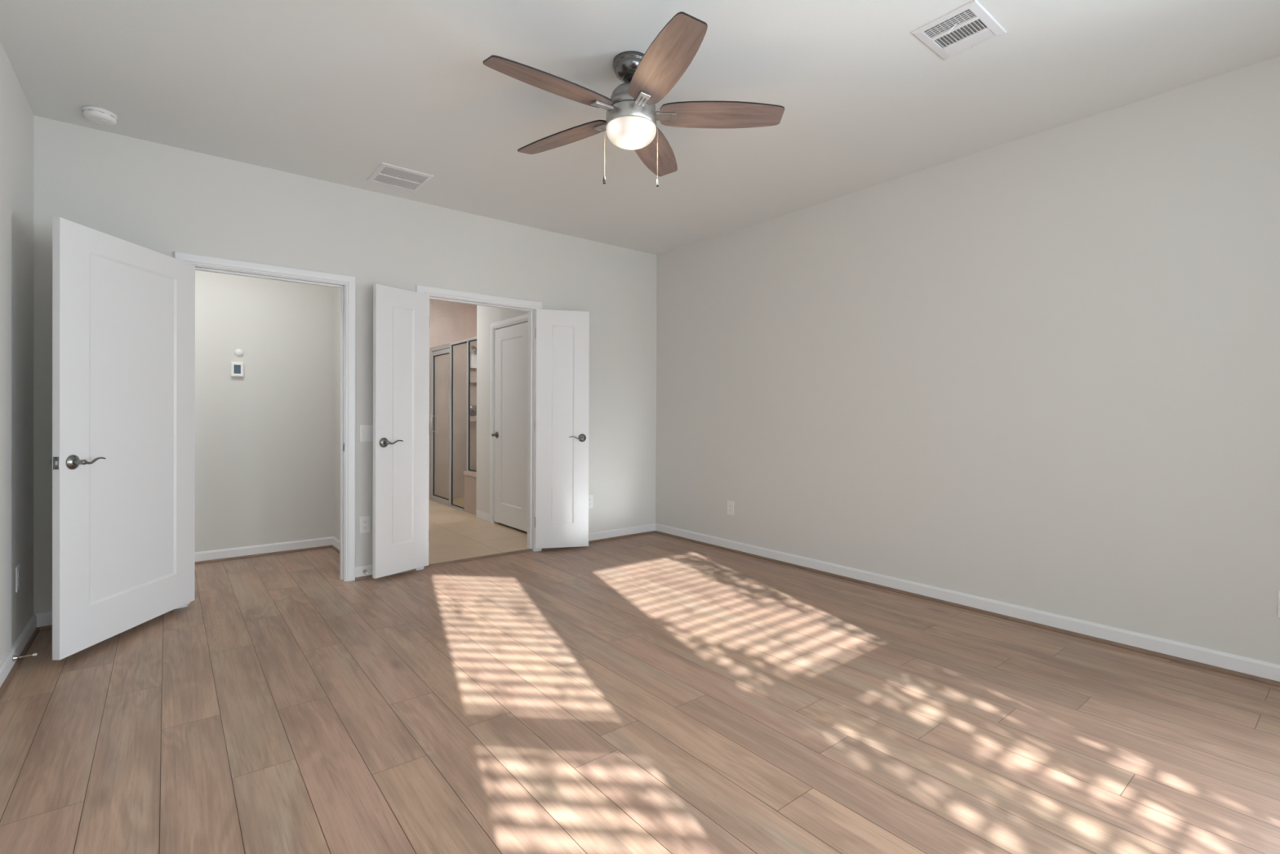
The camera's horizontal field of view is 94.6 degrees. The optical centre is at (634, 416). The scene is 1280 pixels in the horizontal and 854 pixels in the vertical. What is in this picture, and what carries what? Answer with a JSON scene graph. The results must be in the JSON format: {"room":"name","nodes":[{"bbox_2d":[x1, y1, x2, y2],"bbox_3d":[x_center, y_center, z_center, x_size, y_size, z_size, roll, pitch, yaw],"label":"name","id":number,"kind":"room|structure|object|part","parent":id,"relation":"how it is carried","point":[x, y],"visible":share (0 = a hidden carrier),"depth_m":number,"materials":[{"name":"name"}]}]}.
{"room":"empty bedroom","nodes":[
{"label":"empty bedroom","id":0,"kind":"room"},
{"bbox_2d":[0,40,33,664],"bbox_3d":[-1.696,-0.189,1.150,0.120,2.790,4.982,0,0,-38],"label":"wall","id":1,"kind":"structure","parent":0,"point":[16,116],"depth_m":2.75,"materials":[{"name":"white paint"}]},
{"bbox_2d":[15,564,20,591],"bbox_3d":[-2.923,0.766,2.797,0.007,0.117,0.073,0,0,-38],"label":"wall outlet","id":2,"kind":"object","parent":1,"relation":"attached to","point":[18,567],"visible":1,"depth_m":2.79,"materials":[{"name":"white plastic"}]},
{"bbox_2d":[12,653,37,661],"bbox_3d":[-2.771,1.090,2.682,0.078,0.025,0.025,0,0,-38],"label":"door stop","id":3,"kind":"object","parent":1,"relation":"attached to","point":[15,657],"visible":1,"depth_m":2.67,"materials":[{"name":"silver metal"}]},
{"bbox_2d":[0,608,173,697],"bbox_3d":[-1.429,1.112,1.379,0.587,0.089,4.970,0,0,-38],"label":"baseboard","id":4,"kind":"structure","parent":1,"relation":"attached to","point":[38,622],"depth_m":2.83,"materials":[{"name":"white"}]},
{"bbox_2d":[195,270,334,551],"bbox_3d":[-3.500,-0.210,4.526,2.150,2.790,0.120,0,0,-38],"label":"wall","id":5,"kind":"structure","parent":0,"point":[264,437],"depth_m":4.81,"materials":[{"name":"white paint"}]},
{"bbox_2d":[231,361,244,377],"bbox_3d":[-3.165,-0.374,4.697,0.086,0.115,0.027,0,0,-38],"label":"thermostat","id":6,"kind":"object","parent":5,"relation":"attached to","point":[237,368],"visible":1,"depth_m":4.69,"materials":[{"name":"white plastic"}]},
{"bbox_2d":[234,348,242,355],"bbox_3d":[-3.161,-0.512,4.708,0.054,0.054,0.013,0,0,-38],"label":"wall sensor","id":7,"kind":"object","parent":5,"relation":"attached to","point":[238,352],"visible":1,"depth_m":4.70,"materials":[{"name":"white plastic"}]},
{"bbox_2d":[195,536,340,564],"bbox_3d":[-3.093,1.095,4.092,2.050,0.089,1.080,0,0,-38],"label":"baseboard","id":8,"kind":"structure","parent":5,"relation":"attached to","point":[225,554],"depth_m":4.82,"materials":[{"name":"white wood"}]},
{"bbox_2d":[333,287,340,540],"bbox_3d":[-2.949,-0.211,5.659,0.120,2.790,3.400,0,0,-38],"label":"wall","id":9,"kind":"structure","parent":0,"point":[337,291],"depth_m":5.06,"materials":[{"name":"white paint"}]},
{"bbox_2d":[33,115,657,613],"bbox_3d":[-1.531,-0.201,4.538,4.591,2.790,0.120,0,0,-38],"label":"wall","id":10,"kind":"structure","parent":0,"point":[164,199],"depth_m":4.14,"materials":[{"name":"white paint"}]},
{"bbox_2d":[49,217,195,659],"bbox_3d":[-2.642,0.101,3.111,0.160,2.010,0.890,0,0,-2],"label":"door","id":11,"kind":"structure","parent":10,"relation":"in","point":[122,462],"depth_m":3.01,"materials":[{"name":"white wood"}]},
{"bbox_3d":[-2.626,0.212,2.677,0.025,0.058,0.002,0,0,-2],"label":"latch plate","id":12,"kind":"part","parent":11,"relation":"part of","materials":[{"name":"silver metal"}]},
{"bbox_3d":[-2.603,0.212,2.739,0.015,0.069,0.069,0,0,-2],"label":"lever handle","id":13,"kind":"part","parent":11,"relation":"part of","materials":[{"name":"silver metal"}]},
{"bbox_3d":[-2.575,0.210,2.794,0.049,0.030,0.132,0,0,-2],"label":"lever","id":14,"kind":"part","parent":11,"relation":"part of","materials":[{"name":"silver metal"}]},
{"bbox_2d":[173,251,355,608],"bbox_3d":[-2.379,0.083,3.855,0.999,2.118,0.138,0,0,-38],"label":"door frame","id":15,"kind":"structure","parent":10,"relation":"attached to","point":[347,283],"depth_m":4.09,"materials":[{"name":"white wood"}]},
{"bbox_2d":[359,515,370,533],"bbox_3d":[-1.906,0.763,4.166,0.073,0.117,0.007,0,0,-38],"label":"wall outlet","id":16,"kind":"object","parent":10,"relation":"attached to","point":[364,521],"visible":1,"depth_m":4.16,"materials":[{"name":"white plastic"}]},
{"bbox_2d":[362,524,367,529],"bbox_3d":[-1.905,0.783,4.164,0.033,0.029,0.003,0,0,-38],"label":"receptacle","id":17,"kind":"object","parent":16,"relation":"attached to","point":[364,526],"depth_m":4.16,"materials":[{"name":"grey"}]},
{"bbox_2d":[362,519,367,524],"bbox_3d":[-1.904,0.743,4.164,0.033,0.029,0.003,0,0,-38],"label":"receptacle","id":18,"kind":"object","parent":16,"relation":"attached to","point":[364,521],"depth_m":4.16,"materials":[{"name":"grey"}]},
{"bbox_2d":[359,425,373,441],"bbox_3d":[-1.885,0.120,4.175,0.116,0.118,0.011,0,0,-38],"label":"light switch","id":19,"kind":"object","parent":10,"relation":"attached to","point":[366,432],"visible":0.76,"depth_m":4.16,"materials":[{"name":"white plastic"}]},
{"bbox_2d":[355,564,416,580],"bbox_3d":[-1.790,1.099,4.248,0.415,0.089,0.025,0,0,-38],"label":"baseboard","id":20,"kind":"structure","parent":10,"relation":"attached to","point":[359,575],"depth_m":4.16,"materials":[{"name":"white wood"}]},
{"bbox_2d":[372,284,429,578],"bbox_3d":[-1.671,0.102,4.250,0.160,2.026,0.450,0,0,33],"label":"door","id":21,"kind":"structure","parent":10,"relation":"in","point":[401,317],"depth_m":4.22,"materials":[{"name":"white wood"}]},
{"bbox_3d":[-1.740,0.182,4.098,0.015,0.069,0.069,0,0,33],"label":"lever handle","id":22,"kind":"part","parent":21,"relation":"part of","materials":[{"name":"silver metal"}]},
{"bbox_3d":[-1.686,0.179,4.127,0.049,0.030,0.132,0,0,33],"label":"lever","id":23,"kind":"part","parent":21,"relation":"part of","materials":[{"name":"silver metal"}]},
{"bbox_2d":[415,284,542,570],"bbox_3d":[-1.247,0.085,4.753,1.061,2.118,0.138,0,0,-38],"label":"door frame","id":24,"kind":"structure","parent":10,"relation":"attached to","point":[435,293],"depth_m":5.00,"materials":[{"name":"white wood"}]},
{"bbox_2d":[534,309,589,548],"bbox_3d":[-0.625,0.107,5.042,0.464,2.020,0.160,0,0,-13],"label":"door","id":25,"kind":"structure","parent":10,"relation":"in","point":[562,424],"depth_m":5.03,"materials":[{"name":"white wood"}]},
{"bbox_3d":[-0.496,0.181,5.015,0.132,0.030,0.049,0,0,-13],"label":"lever","id":26,"kind":"part","parent":25,"relation":"part of","materials":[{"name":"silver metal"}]},
{"bbox_3d":[-0.451,0.184,5.056,0.069,0.069,0.015,0,0,-13],"label":"lever handle","id":27,"kind":"part","parent":25,"relation":"part of","materials":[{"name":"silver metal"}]},
{"bbox_2d":[588,494,593,508],"bbox_3d":[-0.410,0.774,5.352,0.073,0.117,0.007,0,0,-38],"label":"wall outlet","id":28,"kind":"object","parent":10,"relation":"attached to","point":[591,496],"visible":0.64,"depth_m":5.36,"materials":[{"name":"white plastic"}]},
{"bbox_2d":[428,299,476,500],"bbox_3d":[-2.833,-0.219,7.845,2.780,2.790,0.120,0,0,-38],"label":"wall","id":29,"kind":"structure","parent":0,"point":[449,322],"depth_m":8.06,"materials":[{"name":"paint"}]},
{"bbox_2d":[470,353,476,368],"bbox_3d":[-2.214,-0.768,8.200,0.150,0.200,0.085,0,0,-38],"label":"shower caddy","id":30,"kind":"object","parent":29,"relation":"attached to","point":[473,356],"visible":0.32,"depth_m":8.14,"materials":[{"name":"white plastic"}]},
{"bbox_2d":[470,404,476,416],"bbox_3d":[-2.241,-0.078,8.201,0.156,0.156,0.057,0,0,-38],"label":"shower valve","id":31,"kind":"object","parent":29,"relation":"attached to","point":[473,408],"visible":0.85,"depth_m":8.20,"materials":[{"name":"grey metal"}]},
{"bbox_2d":[471,345,476,354],"bbox_3d":[-2.196,-0.918,8.146,0.090,0.134,0.191,0,0,-38],"label":"shower fixture","id":32,"kind":"object","parent":29,"relation":"attached to","point":[473,347],"visible":0.74,"depth_m":8.15,"materials":[{"name":"grey metal"}]},
{"bbox_2d":[463,470,476,515],"bbox_3d":[-1.851,0.893,6.870,0.152,0.482,0.592,0,0,-38],"label":"wall","id":33,"kind":"structure","parent":0,"point":[470,478],"depth_m":6.83,"materials":[{"name":"tile"}]},
{"bbox_2d":[475,305,528,521],"bbox_3d":[-1.195,-0.205,5.941,0.120,2.790,1.662,0,0,-38],"label":"wall","id":34,"kind":"structure","parent":0,"point":[486,315],"depth_m":6.39,"materials":[{"name":"white paint"}]},
{"bbox_2d":[475,509,489,521],"bbox_3d":[-1.605,1.079,6.440,0.100,0.086,0.385,0,0,-38],"label":"baseboard","id":35,"kind":"structure","parent":34,"relation":"attached to","point":[478,514],"depth_m":6.42,"materials":[{"name":"white wood"}]},
{"bbox_2d":[489,313,528,523],"bbox_3d":[-1.202,0.074,5.936,0.138,2.106,0.894,0,0,-38],"label":"door frame","id":36,"kind":"structure","parent":34,"relation":"attached to","point":[522,318],"depth_m":6.21,"materials":[{"name":"white wood"}]},
{"bbox_2d":[491,321,528,532],"bbox_3d":[-1.226,0.099,5.918,0.160,2.010,0.754,0,0,-38],"label":"door","id":37,"kind":"structure","parent":34,"relation":"in","point":[511,343],"depth_m":5.92,"materials":[{"name":"white wood"}]},
{"bbox_2d":[0,497,1279,853],"bbox_3d":[-0.687,1.187,3.130,5.343,0.092,10.050,0,0,-38],"label":"floor","id":38,"kind":"structure","parent":0,"point":[652,693],"depth_m":2.23,"materials":[{"name":"brown wood"}]},
{"bbox_2d":[430,336,476,511],"bbox_3d":[-2.220,0.105,7.225,0.077,2.028,1.612,0,0,-38],"label":"shower enclosure","id":39,"kind":"object","parent":38,"relation":"on","point":[446,348],"visible":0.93,"depth_m":7.30,"materials":[{"name":"silver metal"}]},
{"bbox_3d":[-2.695,0.088,7.848,0.036,2.004,0.046,0,0,-38],"label":"wall post","id":40,"kind":"part","parent":39,"relation":"part of","materials":[{"name":"silver metal"}]},
{"bbox_3d":[-2.664,0.097,7.757,0.041,0.260,0.016,0,0,-38],"label":"door pull","id":41,"kind":"part","parent":39,"relation":"part of","materials":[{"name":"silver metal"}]},
{"bbox_3d":[-2.668,0.112,7.814,0.026,1.930,0.028,0,0,-38],"label":"shower door","id":42,"kind":"part","parent":39,"relation":"part of","materials":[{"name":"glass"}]},
{"bbox_3d":[-2.486,1.062,7.583,0.026,0.032,0.570,0,0,-38],"label":"door rail","id":43,"kind":"part","parent":39,"relation":"part of","materials":[{"name":"silver metal"}]},
{"bbox_3d":[-2.478,-0.824,7.576,0.026,0.055,0.570,0,0,-38],"label":"door rail","id":44,"kind":"part","parent":39,"relation":"part of","materials":[{"name":"silver metal"}]},
{"bbox_3d":[-2.276,0.106,7.320,0.036,1.976,0.042,0,0,-38],"label":"post","id":45,"kind":"part","parent":39,"relation":"part of","materials":[{"name":"silver metal"}]},
{"bbox_3d":[-1.949,-0.114,6.908,0.032,1.530,0.036,0,0,-38],"label":"post","id":46,"kind":"part","parent":39,"relation":"part of","materials":[{"name":"silver metal"}]},
{"bbox_2d":[423,548,532,568],"bbox_3d":[-1.245,1.136,4.748,0.924,0.016,0.044,0,0,-38],"label":"threshold","id":47,"kind":"object","parent":38,"relation":"on","point":[527,549],"visible":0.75,"depth_m":4.71,"materials":[{"name":"brown wood"}]},
{"bbox_2d":[0,0,1279,255],"bbox_3d":[-0.652,-1.637,3.233,5.300,0.100,10.200,0,0,-38],"label":"ceiling","id":48,"kind":"structure","parent":0,"point":[331,91],"depth_m":2.79,"materials":[{"name":"white paint"}]},
{"bbox_2d":[81,106,117,125],"bbox_3d":[-2.811,-1.573,3.101,0.142,0.045,0.142,0,0,-38],"label":"smoke detector","id":49,"kind":"object","parent":48,"relation":"attached to","point":[98,115],"visible":1,"depth_m":3.07,"materials":[{"name":"white plastic"}]},
{"bbox_2d":[366,162,433,191],"bbox_3d":[-1.570,-1.589,3.942,0.328,0.010,0.356,0,0,-38],"label":"ceiling vent","id":50,"kind":"object","parent":48,"relation":"in","point":[385,174],"visible":1,"depth_m":3.92,"materials":[{"name":"white metal"}]},
{"bbox_2d":[483,11,784,186],"bbox_3d":[-0.056,-1.305,2.613,1.262,0.554,1.314,0,0,-38],"label":"ceiling fan","id":51,"kind":"object","parent":48,"relation":"hanging from","point":[632,117],"visible":1,"depth_m":2.56,"materials":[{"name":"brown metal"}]},
{"bbox_3d":[-0.339,-1.351,2.397,0.549,0.007,0.168,0,12,-37],"label":"blade","id":52,"kind":"part","parent":51,"relation":"part of","materials":[{"name":"brown wood"}]},
{"bbox_3d":[-0.345,-1.353,2.870,0.549,0.007,0.168,0,12,35],"label":"blade","id":53,"kind":"part","parent":51,"relation":"part of","materials":[{"name":"brown wood"}]},
{"bbox_3d":[-0.136,-1.184,2.639,0.004,0.246,0.004,0,0,22],"label":"pull chain","id":54,"kind":"part","parent":51,"relation":"part of","materials":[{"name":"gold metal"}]},
{"bbox_3d":[-0.017,-1.249,2.638,0.224,0.078,0.224,0,0,-38],"label":"lamp shade","id":55,"kind":"part","parent":51,"relation":"part of","materials":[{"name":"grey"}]},
{"bbox_3d":[0.103,-1.351,3.022,0.168,0.007,0.549,-12,-3,17],"label":"blade","id":56,"kind":"part","parent":51,"relation":"part of","materials":[{"name":"brown wood"}]},
{"bbox_3d":[0.102,-1.177,2.639,0.004,0.258,0.004,0,0,22],"label":"pull chain","id":57,"kind":"part","parent":51,"relation":"part of","materials":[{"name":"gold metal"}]},
{"bbox_3d":[0.113,-1.348,2.257,0.168,0.007,0.549,13,-4,-18],"label":"blade","id":58,"kind":"part","parent":51,"relation":"part of","materials":[{"name":"brown wood"}]},
{"bbox_3d":[0.386,-1.349,2.643,0.549,0.007,0.168,0,-12,-1],"label":"blade","id":59,"kind":"part","parent":51,"relation":"part of","materials":[{"name":"brown wood"}]},
{"bbox_2d":[911,0,1007,60],"bbox_3d":[1.328,-1.555,2.418,0.303,0.041,0.247,0,0,-38],"label":"ceiling vent","id":60,"kind":"object","parent":48,"relation":"in","point":[969,26],"visible":1,"depth_m":2.40,"materials":[{"name":"white metal"}]},
{"bbox_2d":[655,56,1279,664],"bbox_3d":[1.843,-0.184,3.882,0.120,2.790,5.102,0,0,-38],"label":"wall","id":61,"kind":"structure","parent":0,"point":[1041,371],"depth_m":3.33,"materials":[{"name":"white paint"}]},
{"bbox_2d":[727,500,733,515],"bbox_3d":[0.820,0.786,5.067,0.007,0.117,0.073,0,0,-38],"label":"wall outlet","id":62,"kind":"object","parent":61,"relation":"attached to","point":[730,504],"visible":1,"depth_m":5.06,"materials":[{"name":"white plastic"}]},
{"bbox_2d":[541,523,1279,686],"bbox_3d":[1.245,1.115,3.500,1.289,0.089,4.970,0,0,-38],"label":"baseboard","id":63,"kind":"structure","parent":61,"relation":"attached to","point":[1254,669],"depth_m":3.39,"materials":[{"name":"white wood"}]},
{"bbox_2d":[1277,591,1279,617],"bbox_3d":[2.823,0.818,2.542,0.007,0.117,0.073,0,0,-38],"label":"wall outlet","id":64,"kind":"object","parent":61,"relation":"attached to","point":[1278,592],"visible":1,"depth_m":2.57,"materials":[{"name":"white plastic"}]}
]}

